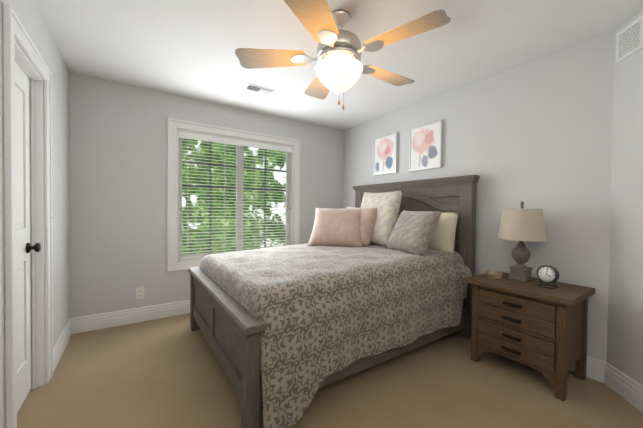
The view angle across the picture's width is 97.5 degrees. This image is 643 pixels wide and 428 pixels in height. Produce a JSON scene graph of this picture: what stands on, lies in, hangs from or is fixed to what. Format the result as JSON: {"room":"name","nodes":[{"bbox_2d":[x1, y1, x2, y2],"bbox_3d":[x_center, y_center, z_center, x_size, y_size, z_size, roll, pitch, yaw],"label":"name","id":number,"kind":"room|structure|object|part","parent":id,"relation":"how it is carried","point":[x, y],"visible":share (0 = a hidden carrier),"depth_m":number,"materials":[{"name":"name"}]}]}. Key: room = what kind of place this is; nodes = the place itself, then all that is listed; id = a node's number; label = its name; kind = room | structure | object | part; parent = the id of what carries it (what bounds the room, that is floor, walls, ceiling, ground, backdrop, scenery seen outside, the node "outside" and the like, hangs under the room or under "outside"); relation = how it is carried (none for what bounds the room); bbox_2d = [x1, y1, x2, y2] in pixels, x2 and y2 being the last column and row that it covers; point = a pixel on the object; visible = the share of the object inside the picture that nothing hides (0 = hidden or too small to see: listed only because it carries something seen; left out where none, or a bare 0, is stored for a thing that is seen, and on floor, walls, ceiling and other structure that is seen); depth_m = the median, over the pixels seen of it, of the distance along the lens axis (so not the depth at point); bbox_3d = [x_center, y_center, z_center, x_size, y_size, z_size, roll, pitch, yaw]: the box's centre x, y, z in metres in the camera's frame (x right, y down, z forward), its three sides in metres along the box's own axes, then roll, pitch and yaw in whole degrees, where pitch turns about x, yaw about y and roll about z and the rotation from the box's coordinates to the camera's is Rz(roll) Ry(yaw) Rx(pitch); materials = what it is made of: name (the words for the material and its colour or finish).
{"room":"bedroom","nodes":[
{"label":"bedroom","id":0,"kind":"room"},
{"bbox_2d":[0,0,69,427],"bbox_3d":[-1.213,-0.053,0.832,0.110,2.440,4.262,0,1,-34],"label":"wall","id":1,"kind":"structure","parent":0,"point":[30,16],"depth_m":2.13,"materials":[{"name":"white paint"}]},
{"bbox_2d":[3,3,52,427],"bbox_3d":[-1.710,0.092,1.597,0.136,2.116,0.793,0,1,-34],"label":"door frame","id":2,"kind":"structure","parent":1,"relation":"attached to","point":[13,27],"depth_m":1.82,"materials":[{"name":"white wood"}]},
{"bbox_2d":[15,62,40,412],"bbox_3d":[-1.712,0.140,1.596,0.095,1.997,0.583,0,1,-34],"label":"door","id":3,"kind":"structure","parent":1,"relation":"in","point":[23,229],"depth_m":1.71,"materials":[{"name":"white wood"}]},
{"bbox_3d":[-1.813,0.212,1.779,0.060,0.066,0.066,0,1,-34],"label":"door knob","id":4,"kind":"part","parent":3,"relation":"part of","materials":[{"name":"black metal"}]},
{"bbox_2d":[69,73,343,317],"bbox_3d":[-1.038,-0.093,3.580,3.459,2.440,0.110,0,1,-34],"label":"wall","id":5,"kind":"structure","parent":0,"point":[118,185],"depth_m":2.91,"materials":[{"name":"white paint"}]},
{"bbox_2d":[136,287,143,298],"bbox_3d":[-1.898,0.828,2.951,0.072,0.116,0.010,0,1,-34],"label":"electrical outlet plate","id":6,"kind":"object","parent":5,"relation":"attached to","point":[140,293],"visible":1,"depth_m":2.95,"materials":[{"name":"white plastic"}]},
{"bbox_2d":[167,118,299,271],"bbox_3d":[-1.025,-0.205,3.570,1.643,1.668,0.137,0,1,-34],"label":"window","id":7,"kind":"structure","parent":5,"relation":"in","point":[174,263],"depth_m":3.41,"materials":[{"name":"white wood"}]},
{"bbox_3d":[-1.045,-0.206,3.600,1.420,1.445,0.045,0,1,-34],"label":"window sash pane","id":8,"kind":"part","parent":7,"relation":"part of","materials":[{"name":"clear glass"}]},
{"bbox_3d":[-1.054,-0.206,3.613,1.330,1.355,0.012,0,1,-34],"label":"window sash pane","id":9,"kind":"part","parent":7,"relation":"part of","materials":[{"name":"clear glass"}]},
{"bbox_3d":[-1.048,-0.206,3.604,1.330,1.355,0.004,0,1,-34],"label":"window sash pane","id":10,"kind":"part","parent":7,"relation":"part of","materials":[{"name":"clear glass"}]},
{"bbox_2d":[179,131,291,259],"bbox_3d":[-1.019,-0.206,3.562,1.412,1.439,0.054,0,1,-34],"label":"window blind","id":11,"kind":"object","parent":7,"relation":"attached to","point":[207,138],"visible":0.83,"depth_m":3.48,"materials":[{"name":"white plastic"}]},
{"bbox_2d":[17,313,642,427],"bbox_3d":[0.135,1.191,1.829,3.459,0.050,4.372,0,1,-34],"label":"floor","id":12,"kind":"structure","parent":0,"point":[167,372],"depth_m":1.84,"materials":[{"name":"carpet"}]},
{"bbox_2d":[188,175,479,427],"bbox_3d":[0.075,0.389,2.714,2.230,1.526,1.811,0,1,-34],"label":"bed","id":13,"kind":"object","parent":12,"relation":"on","point":[377,274],"visible":1,"depth_m":2.05,"materials":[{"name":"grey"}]},
{"bbox_2d":[199,243,472,427],"bbox_3d":[0.059,0.736,2.710,2.021,0.801,1.811,0,1,-34],"label":"comforter","id":14,"kind":"object","parent":13,"relation":"on","point":[324,314],"depth_m":1.89,"materials":[{"name":"grey fabric"}]},
{"bbox_2d":[360,190,402,246],"bbox_3d":[0.636,0.049,3.231,0.288,0.634,0.591,0,1,-34],"label":"pillow","id":15,"kind":"object","parent":13,"relation":"on","point":[381,210],"depth_m":3.08,"materials":[{"name":"beige fabric"}]},
{"bbox_2d":[386,210,441,255],"bbox_3d":[0.871,0.165,2.705,0.322,0.398,0.527,0,1,-34],"label":"pillow","id":16,"kind":"object","parent":13,"relation":"on","point":[412,233],"depth_m":2.58,"materials":[{"name":"grey fabric"}]},
{"bbox_2d":[427,212,458,253],"bbox_3d":[1.089,0.184,2.900,0.200,0.414,0.620,0,1,-34],"label":"pillow","id":17,"kind":"object","parent":13,"relation":"on","point":[445,238],"depth_m":2.68,"materials":[{"name":"beige fabric"}]},
{"bbox_2d":[465,272,595,400],"bbox_3d":[1.538,0.846,2.128,0.502,0.658,0.660,0,1,-34],"label":"nightstand","id":18,"kind":"object","parent":12,"relation":"on","point":[531,324],"visible":1,"depth_m":1.96,"materials":[{"name":"brown wood"}]},
{"bbox_2d":[485,270,501,278],"bbox_3d":[1.406,0.495,2.305,0.180,0.034,0.139,0,1,-34],"label":"tray","id":19,"kind":"object","parent":18,"relation":"on","point":[493,274],"visible":1,"depth_m":2.27,"materials":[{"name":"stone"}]},
{"bbox_2d":[498,201,546,281],"bbox_3d":[1.577,0.206,2.224,0.318,0.618,0.318,0,1,-34],"label":"lamp","id":20,"kind":"object","parent":18,"relation":"on","point":[521,225],"visible":1,"depth_m":2.15,"materials":[{"name":"beige fabric"}]},
{"bbox_3d":[1.578,0.080,2.222,0.316,0.234,0.316,0,1,-34],"label":"lamp shade","id":21,"kind":"part","parent":20,"relation":"part of","materials":[{"name":"beige fabric"}]},
{"bbox_2d":[536,265,559,288],"bbox_3d":[1.613,0.442,2.014,0.100,0.152,0.124,0,1,-26],"label":"clock","id":22,"kind":"object","parent":18,"relation":"on","point":[547,274],"visible":1,"depth_m":2.00,"materials":[{"name":"grey"}]},
{"bbox_2d":[35,0,642,129],"bbox_3d":[0.160,-1.299,1.791,3.459,0.050,4.372,0,1,-34],"label":"ceiling","id":23,"kind":"structure","parent":0,"point":[185,48],"depth_m":2.12,"materials":[{"name":"white paint"}]},
{"bbox_2d":[243,83,275,95],"bbox_3d":[-0.646,-1.287,2.941,0.300,0.024,0.150,0,1,-34],"label":"ceiling vent","id":24,"kind":"object","parent":23,"relation":"in","point":[258,89],"visible":1,"depth_m":2.93,"materials":[{"name":"white metal"}]},
{"bbox_2d":[235,0,450,109],"bbox_3d":[0.150,-0.972,1.856,1.241,0.604,1.299,0,1,-34],"label":"fan","id":25,"kind":"object","parent":23,"relation":"hanging from","point":[340,68],"visible":1,"depth_m":1.72,"materials":[{"name":"brown wood"}]},
{"bbox_2d":[343,31,614,361],"bbox_3d":[1.185,-0.066,3.271,0.110,2.440,3.099,0,1,-34],"label":"wall","id":26,"kind":"structure","parent":0,"point":[536,134],"depth_m":2.31,"materials":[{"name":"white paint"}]},
{"bbox_2d":[373,132,397,175],"bbox_3d":[0.828,-0.768,3.670,0.035,0.495,0.395,0,1,-34],"label":"picture","id":27,"kind":"object","parent":26,"relation":"attached to","point":[385,155],"visible":0.94,"depth_m":3.64,"materials":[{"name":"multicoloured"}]},
{"bbox_2d":[409,120,442,170],"bbox_3d":[1.165,-0.750,3.167,0.035,0.495,0.405,0,1,-34],"label":"picture","id":28,"kind":"object","parent":26,"relation":"attached to","point":[426,147],"visible":0.94,"depth_m":3.14,"materials":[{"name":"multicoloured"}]},
{"bbox_2d":[607,10,642,385],"bbox_3d":[1.891,-0.026,1.111,0.110,2.440,1.995,1,1,11],"label":"wall","id":29,"kind":"structure","parent":0,"point":[625,326],"depth_m":1.82,"materials":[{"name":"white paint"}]},
{"bbox_2d":[53,300,642,412],"bbox_3d":[0.136,1.091,1.827,3.239,0.150,4.152,0,1,-34],"label":"baseboard","id":30,"kind":"structure","parent":29,"relation":"attached to","point":[623,385],"depth_m":2.59,"materials":[{"name":"white wood"}]},
{"bbox_2d":[616,15,642,62],"bbox_3d":[1.961,-1.120,1.717,0.014,0.200,0.400,1,1,11],"label":"air vent","id":31,"kind":"object","parent":29,"relation":"in","point":[629,39],"visible":1,"depth_m":1.80,"materials":[{"name":"white metal"}]},
{"label":"outside","id":32,"kind":"structure","parent":0,"visible":0},
{"bbox_2d":[182,138,285,254],"bbox_3d":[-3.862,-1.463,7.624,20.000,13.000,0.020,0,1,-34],"label":"trees","id":33,"kind":"object","parent":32,"point":[251,194],"depth_m":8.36,"materials":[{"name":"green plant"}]}
]}

